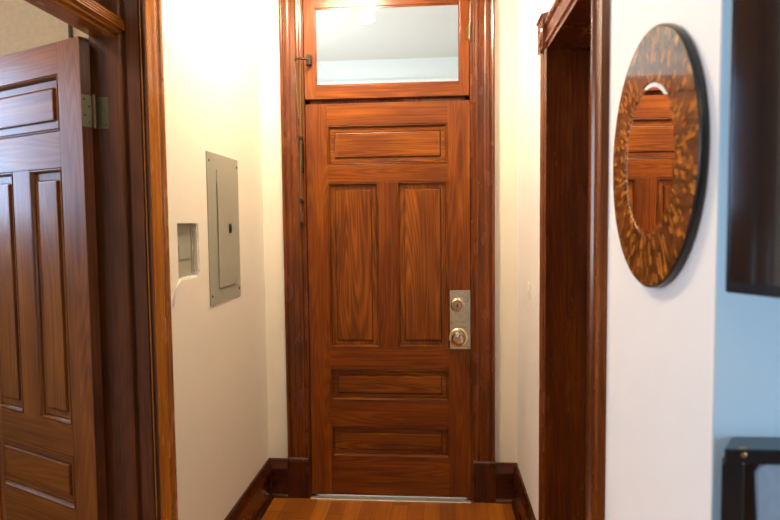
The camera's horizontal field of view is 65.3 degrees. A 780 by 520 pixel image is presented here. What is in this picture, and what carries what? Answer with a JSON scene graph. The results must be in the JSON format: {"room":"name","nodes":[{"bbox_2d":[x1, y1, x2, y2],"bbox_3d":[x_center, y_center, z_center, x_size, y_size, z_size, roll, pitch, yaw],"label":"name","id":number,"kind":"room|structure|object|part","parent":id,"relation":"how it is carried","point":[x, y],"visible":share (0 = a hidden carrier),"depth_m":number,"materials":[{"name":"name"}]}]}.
{"room":"entrance hallway","nodes":[
{"label":"entrance hallway","id":0,"kind":"room"},
{"bbox_2d":[0,0,88,56],"bbox_3d":[-2.154,-0.268,3.143,2.574,3.200,0.050,0,3,5],"label":"wall","id":1,"kind":"structure","parent":0,"point":[23,26],"depth_m":3.04,"materials":[{"name":"beige paint"}]},
{"bbox_2d":[68,24,72,38],"bbox_3d":[-1.573,-0.270,3.064,0.015,3.200,0.015,0,3,5],"label":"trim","id":2,"kind":"structure","parent":1,"relation":"attached to","point":[68,24],"depth_m":3.01,"materials":[{"name":"brown wood"}]},
{"bbox_2d":[161,0,268,519],"bbox_3d":[-0.858,-0.224,2.156,0.165,3.200,2.287,0,3,5],"label":"wall","id":3,"kind":"structure","parent":0,"point":[211,56],"depth_m":2.57,"materials":[{"name":"beige paint"}]},
{"bbox_2d":[0,481,1,519],"bbox_3d":[-0.838,0.103,1.202,0.021,2.660,0.131,0,3,5],"label":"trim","id":4,"kind":"structure","parent":3,"relation":"attached to","point":[0,481],"depth_m":1.28,"materials":[{"name":"brown wood"}]},
{"bbox_2d":[0,382,6,519],"bbox_3d":[-0.920,0.109,1.285,0.187,2.640,0.020,0,3,5],"label":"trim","id":5,"kind":"structure","parent":3,"relation":"attached to","point":[2,464],"depth_m":1.29,"materials":[{"name":"brown wood"}]},
{"bbox_2d":[0,26,107,519],"bbox_3d":[-1.249,0.314,2.145,0.716,2.113,0.050,1,4,30],"label":"door","id":6,"kind":"structure","parent":3,"relation":"in","point":[51,364],"depth_m":2.05,"materials":[{"name":"wood"}]},
{"bbox_3d":[-1.383,0.117,2.201,0.186,0.855,0.031,1,4,30],"label":"panel","id":7,"kind":"part","parent":6,"relation":"part of","materials":[{"name":"brown wood"}]},
{"bbox_3d":[-1.266,-0.656,2.087,0.471,0.100,0.035,1,4,30],"label":"rail","id":8,"kind":"part","parent":6,"relation":"part of","materials":[{"name":"brown wood"}]},
{"bbox_3d":[-1.266,-0.514,2.093,0.471,0.184,0.031,1,4,30],"label":"panel","id":9,"kind":"part","parent":6,"relation":"part of","materials":[{"name":"brown wood"}]},
{"bbox_3d":[-1.263,-0.364,2.105,0.471,0.116,0.035,1,4,30],"label":"rail","id":10,"kind":"part","parent":6,"relation":"part of","materials":[{"name":"brown wood"}]},
{"bbox_3d":[-1.253,0.599,2.162,0.471,0.104,0.035,1,4,30],"label":"rail","id":11,"kind":"part","parent":6,"relation":"part of","materials":[{"name":"brown wood"}]},
{"bbox_3d":[-1.253,0.744,2.167,0.471,0.186,0.031,1,4,30],"label":"panel","id":12,"kind":"part","parent":6,"relation":"part of","materials":[{"name":"brown wood"}]},
{"bbox_3d":[-1.249,0.908,2.180,0.471,0.143,0.035,1,4,30],"label":"rail","id":13,"kind":"part","parent":6,"relation":"part of","materials":[{"name":"brown wood"}]},
{"bbox_3d":[-1.136,0.123,2.059,0.186,0.855,0.031,1,4,30],"label":"panel","id":14,"kind":"part","parent":6,"relation":"part of","materials":[{"name":"brown wood"}]},
{"bbox_2d":[24,0,124,37],"bbox_3d":[-0.929,-0.720,1.584,0.119,0.064,0.714,0,3,5],"label":"trim","id":15,"kind":"structure","parent":3,"relation":"attached to","point":[90,17],"depth_m":1.78,"materials":[{"name":"brown wood"}]},
{"bbox_2d":[96,97,108,128],"bbox_3d":[-0.927,-0.474,1.956,0.046,0.100,0.008,0,3,5],"label":"hinge leaf","id":16,"kind":"object","parent":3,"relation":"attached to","point":[102,118],"visible":0.98,"depth_m":1.96,"materials":[{"name":"metal"}]},
{"bbox_2d":[88,0,161,519],"bbox_3d":[-0.864,0.067,1.988,0.187,2.640,0.020,0,3,5],"label":"trim","id":17,"kind":"structure","parent":3,"relation":"attached to","point":[115,62],"depth_m":1.98,"materials":[{"name":"brown wood"}]},
{"bbox_2d":[138,0,177,519],"bbox_3d":[-0.772,0.052,2.044,0.021,2.660,0.131,0,3,5],"label":"trim","id":18,"kind":"structure","parent":3,"relation":"attached to","point":[154,68],"depth_m":2.03,"materials":[{"name":"brown wood"}]},
{"bbox_2d":[177,223,198,279],"bbox_3d":[-0.778,-0.035,2.307,0.029,0.209,0.196,0,3,5],"label":"box","id":19,"kind":"object","parent":3,"relation":"attached to","point":[188,263],"visible":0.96,"depth_m":2.34,"materials":[{"name":"grey"}]},
{"bbox_2d":[174,280,180,306],"bbox_3d":[-0.767,0.118,2.196,0.016,0.093,0.070,-1,3,-7],"label":"cable","id":20,"kind":"object","parent":19,"relation":"hanging from","point":[179,280],"visible":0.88,"depth_m":2.17,"materials":[{"name":"beige plastic"}]},
{"bbox_2d":[206,151,240,305],"bbox_3d":[-0.725,-0.139,2.686,0.014,0.636,0.385,0,3,5],"label":"breaker panel","id":21,"kind":"object","parent":3,"relation":"attached to","point":[221,171],"visible":1,"depth_m":2.65,"materials":[{"name":"grey metal"}]},
{"bbox_3d":[-0.724,-0.139,2.704,0.004,0.507,0.220,0,3,5],"label":"panel door","id":22,"kind":"part","parent":21,"relation":"part of","materials":[{"name":"grey metal"}]},
{"bbox_2d":[224,458,273,519],"bbox_3d":[-0.699,1.236,2.777,0.036,0.210,1.199,0,3,5],"label":"baseboard","id":23,"kind":"structure","parent":3,"relation":"attached to","point":[256,499],"depth_m":3.08,"materials":[{"name":"brown wood"}]},
{"bbox_2d":[258,0,517,462],"bbox_3d":[-0.240,-0.300,3.334,6.600,3.200,0.165,0,3,5],"label":"wall","id":24,"kind":"structure","parent":0,"point":[506,11],"depth_m":3.24,"materials":[{"name":"beige paint"}]},
{"bbox_2d":[269,458,287,497],"bbox_3d":[-0.616,1.201,3.353,0.112,0.210,0.036,0,3,5],"label":"baseboard","id":25,"kind":"structure","parent":24,"relation":"attached to","point":[279,465],"depth_m":3.35,"materials":[{"name":"brown wood"}]},
{"bbox_2d":[278,0,308,457],"bbox_3d":[-0.515,-0.155,3.267,0.112,2.475,0.030,0,3,5],"label":"trim","id":26,"kind":"structure","parent":24,"relation":"attached to","point":[289,10],"depth_m":3.26,"materials":[{"name":"brown wood"}]},
{"bbox_2d":[287,457,309,497],"bbox_3d":[-0.502,1.192,3.343,0.117,0.225,0.037,0,3,5],"label":"trim","id":27,"kind":"structure","parent":24,"relation":"attached to","point":[297,467],"depth_m":3.33,"materials":[{"name":"brown wood"}]},
{"bbox_2d":[294,54,311,225],"bbox_3d":[-0.453,-0.627,3.203,0.086,0.897,0.065,0,3,5],"label":"operator","id":28,"kind":"object","parent":24,"relation":"attached to","point":[308,58],"visible":1,"depth_m":3.19,"materials":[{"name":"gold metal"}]},
{"bbox_3d":[-0.486,-0.887,3.181,0.024,0.295,0.007,0,3,5],"label":"link arm","id":29,"kind":"part","parent":28,"relation":"part of","materials":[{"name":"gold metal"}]},
{"bbox_3d":[-0.469,-0.608,3.198,0.022,0.855,0.012,0,3,5],"label":"rod","id":30,"kind":"part","parent":28,"relation":"part of","materials":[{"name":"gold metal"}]},
{"bbox_3d":[-0.464,-1.043,3.157,0.077,0.015,0.022,0,3,5],"label":"lever","id":31,"kind":"part","parent":28,"relation":"part of","materials":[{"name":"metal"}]},
{"bbox_3d":[-0.465,-0.541,3.217,0.014,0.160,0.030,0,3,5],"label":"slide handle","id":32,"kind":"part","parent":28,"relation":"part of","materials":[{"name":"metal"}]},
{"bbox_2d":[303,0,469,100],"bbox_3d":[-0.019,-1.115,3.183,0.871,0.527,0.047,0,3,5],"label":"window","id":33,"kind":"structure","parent":24,"relation":"in","point":[358,49],"depth_m":3.18,"materials":[{"name":"brown wood"}]},
{"bbox_3d":[-0.019,-1.351,3.175,0.758,0.056,0.033,0,3,5],"label":"rail","id":34,"kind":"part","parent":33,"relation":"part of","materials":[{"name":"brown wood"}]},
{"bbox_3d":[-0.017,-1.122,3.189,0.758,0.402,0.004,0,3,5],"label":"pane","id":35,"kind":"part","parent":33,"relation":"part of","materials":[{"name":"clear glass"}]},
{"bbox_3d":[-0.014,-0.887,3.203,0.758,0.069,0.033,0,3,5],"label":"rail","id":36,"kind":"part","parent":33,"relation":"part of","materials":[{"name":"brown wood"}]},
{"bbox_2d":[300,0,473,500],"bbox_3d":[-0.004,-0.052,3.325,0.898,2.700,0.177,0,3,5],"label":"trim","id":37,"kind":"structure","parent":24,"relation":"attached to","point":[470,97],"depth_m":3.23,"materials":[{"name":"brown wood"}]},
{"bbox_2d":[305,100,470,497],"bbox_3d":[-0.008,0.231,3.230,0.864,2.112,0.108,0,3,5],"label":"door","id":38,"kind":"structure","parent":24,"relation":"in","point":[388,184],"depth_m":3.25,"materials":[{"name":"brown wood"}]},
{"bbox_3d":[-0.191,0.030,3.265,0.269,0.883,0.031,0,3,5],"label":"panel","id":39,"kind":"part","parent":38,"relation":"part of","materials":[{"name":"brown wood"}]},
{"bbox_3d":[-0.016,-0.770,3.207,0.636,0.112,0.035,0,3,5],"label":"rail","id":40,"kind":"part","parent":38,"relation":"part of","materials":[{"name":"brown wood"}]},
{"bbox_3d":[-0.015,-0.609,3.213,0.636,0.209,0.031,0,3,5],"label":"panel","id":41,"kind":"part","parent":38,"relation":"part of","materials":[{"name":"brown wood"}]},
{"bbox_3d":[-0.013,-0.459,3.225,0.636,0.093,0.035,0,3,5],"label":"rail","id":42,"kind":"part","parent":38,"relation":"part of","materials":[{"name":"brown wood"}]},
{"bbox_3d":[-0.002,0.527,3.284,0.636,0.117,0.035,0,3,5],"label":"rail","id":43,"kind":"part","parent":38,"relation":"part of","materials":[{"name":"brown wood"}]},
{"bbox_3d":[0.001,0.829,3.301,0.636,0.141,0.035,0,3,5],"label":"rail","id":44,"kind":"part","parent":38,"relation":"part of","materials":[{"name":"brown wood"}]},
{"bbox_3d":[-0.001,0.672,3.289,0.636,0.173,0.031,0,3,5],"label":"panel","id":45,"kind":"part","parent":38,"relation":"part of","materials":[{"name":"brown wood"}]},
{"bbox_3d":[0.002,0.984,3.307,0.636,0.170,0.031,0,3,5],"label":"panel","id":46,"kind":"part","parent":38,"relation":"part of","materials":[{"name":"brown wood"}]},
{"bbox_3d":[0.005,1.176,3.322,0.636,0.214,0.035,0,3,5],"label":"rail","id":47,"kind":"part","parent":38,"relation":"part of","materials":[{"name":"brown wood"}]},
{"bbox_3d":[0.175,0.027,3.236,0.269,0.883,0.031,0,3,5],"label":"panel","id":48,"kind":"part","parent":38,"relation":"part of","materials":[{"name":"brown wood"}]},
{"bbox_3d":[0.357,0.410,3.192,0.066,0.066,0.068,0,3,5],"label":"knob","id":49,"kind":"part","parent":38,"relation":"part of","materials":[{"name":"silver metal"}]},
{"bbox_3d":[0.371,0.317,3.222,0.106,0.314,0.004,0,3,5],"label":"lock plate","id":50,"kind":"part","parent":38,"relation":"part of","materials":[{"name":"silver metal"}]},
{"bbox_2d":[472,0,494,461],"bbox_3d":[0.491,-0.162,3.187,0.112,2.475,0.030,0,3,5],"label":"trim","id":51,"kind":"structure","parent":24,"relation":"attached to","point":[483,11],"depth_m":3.18,"materials":[{"name":"brown wood"}]},
{"bbox_2d":[473,460,495,502],"bbox_3d":[0.506,1.186,3.264,0.117,0.225,0.037,0,3,5],"label":"trim","id":52,"kind":"structure","parent":24,"relation":"attached to","point":[484,472],"depth_m":3.25,"materials":[{"name":"brown wood"}]},
{"bbox_2d":[496,462,515,503],"bbox_3d":[0.623,1.193,3.255,0.117,0.210,0.036,0,3,5],"label":"baseboard","id":53,"kind":"structure","parent":24,"relation":"attached to","point":[504,470],"depth_m":3.25,"materials":[{"name":"brown wood"}]},
{"bbox_2d":[261,497,514,519],"bbox_3d":[-0.341,1.448,1.923,6.600,0.120,10.000,0,3,5],"label":"floor","id":54,"kind":"structure","parent":0,"point":[279,508],"depth_m":3.18,"materials":[{"name":"brown wood"}]},
{"bbox_2d":[311,494,470,502],"bbox_3d":[0.008,1.293,3.384,0.868,0.008,0.188,0,3,5],"label":"threshold","id":55,"kind":"object","parent":54,"relation":"on","point":[314,496],"visible":0.45,"depth_m":3.31,"materials":[{"name":"metal"}]},
{"bbox_2d":[721,437,779,519],"bbox_3d":[0.797,0.849,0.908,0.620,1.170,0.058,0,3,5],"label":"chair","id":56,"kind":"object","parent":54,"relation":"on","point":[750,479],"visible":1,"depth_m":0.88,"materials":[{"name":"black lacquered wood"},{"name":"glass"},{"name":"brass"}]},
{"bbox_3d":[0.795,0.832,0.888,0.620,1.088,0.008,0,3,5],"label":"door frame","id":57,"kind":"part","parent":56,"relation":"part of","materials":[{"name":"black paint"}]},
{"bbox_3d":[0.798,0.792,0.885,0.534,1.006,0.008,0,3,5],"label":"inset panel","id":58,"kind":"part","parent":56,"relation":"part of","materials":[{"name":"grey fabric"}]},
{"bbox_2d":[517,0,721,519],"bbox_3d":[0.679,-0.233,2.034,0.204,3.200,2.287,0,3,5],"label":"wall","id":59,"kind":"structure","parent":0,"point":[661,340],"depth_m":1.25,"materials":[{"name":"white paint"}]},
{"bbox_2d":[511,463,535,519],"bbox_3d":[0.633,1.216,2.870,0.036,0.210,0.805,0,3,5],"label":"baseboard","id":60,"kind":"structure","parent":59,"relation":"attached to","point":[521,505],"depth_m":3.02,"materials":[{"name":"brown wood"}]},
{"bbox_2d":[527,282,530,308],"bbox_3d":[0.632,0.160,2.773,0.010,0.116,0.072,0,3,5],"label":"light switch","id":61,"kind":"object","parent":59,"relation":"attached to","point":[528,283],"visible":1,"depth_m":2.75,"materials":[{"name":"beige plastic"}]},
{"bbox_2d":[539,48,545,519],"bbox_3d":[0.592,0.284,2.342,0.024,2.134,0.110,0,3,5],"label":"trim","id":62,"kind":"structure","parent":59,"relation":"attached to","point":[542,55],"depth_m":2.33,"materials":[{"name":"brown wood"}]},
{"bbox_2d":[536,11,548,55],"bbox_3d":[0.574,-0.847,2.276,0.036,0.132,0.115,0,3,5],"label":"trim","id":63,"kind":"structure","parent":59,"relation":"attached to","point":[542,29],"depth_m":2.24,"materials":[{"name":"brown wood"}]},
{"bbox_2d":[544,0,573,45],"bbox_3d":[0.548,-0.815,1.891,0.026,0.110,0.663,0,3,5],"label":"trim","id":64,"kind":"structure","parent":59,"relation":"attached to","point":[558,10],"depth_m":2.04,"materials":[{"name":"brown wood"}]},
{"bbox_2d":[544,0,590,519],"bbox_3d":[0.667,0.303,1.945,0.220,2.140,0.686,0,3,5],"label":"trim","id":65,"kind":"structure","parent":59,"relation":"attached to","point":[568,48],"depth_m":2.26,"materials":[{"name":"brown wood"}]},
{"bbox_2d":[584,50,590,519],"bbox_3d":[0.721,0.313,1.943,0.037,2.096,0.642,0,3,5],"label":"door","id":66,"kind":"structure","parent":59,"relation":"in","point":[589,52],"depth_m":2.23,"materials":[{"name":"brown wood"}]},
{"bbox_2d":[587,0,609,519],"bbox_3d":[0.531,0.330,1.573,0.024,2.134,0.110,0,3,5],"label":"trim","id":67,"kind":"structure","parent":59,"relation":"attached to","point":[600,9],"depth_m":1.52,"materials":[{"name":"brown wood"}]},
{"bbox_2d":[613,23,708,287],"bbox_3d":[0.498,-0.191,1.160,0.014,0.488,0.464,0,3,5],"label":"round mirror","id":68,"kind":"object","parent":59,"relation":"attached to","point":[660,156],"visible":1,"depth_m":1.09,"materials":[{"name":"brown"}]},
{"bbox_2d":[627,82,675,233],"bbox_3d":[0.498,-0.191,1.160,0.011,0.284,0.270,0,3,5],"label":"mirror glass","id":69,"kind":"object","parent":68,"relation":"attached to","point":[651,106],"depth_m":1.14,"materials":[{"name":"brown mirror"}]},
{"bbox_2d":[711,0,779,519],"bbox_3d":[0.590,-0.165,0.895,0.203,3.200,0.003,0,3,5],"label":"wall","id":70,"kind":"structure","parent":0,"point":[747,327],"depth_m":0.92,"materials":[{"name":"blue paint"}]},
{"bbox_3d":[1.783,-0.176,0.868,2.180,3.200,0.132,0,3,5],"label":"wall","id":71,"kind":"structure","parent":0,"visible":0},
{"bbox_2d":[725,0,779,297],"bbox_3d":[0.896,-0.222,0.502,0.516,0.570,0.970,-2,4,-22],"label":"television","id":72,"kind":"object","parent":71,"relation":"attached to","point":[753,196],"visible":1,"depth_m":0.82,"materials":[{"name":"black plastic"}]}
]}

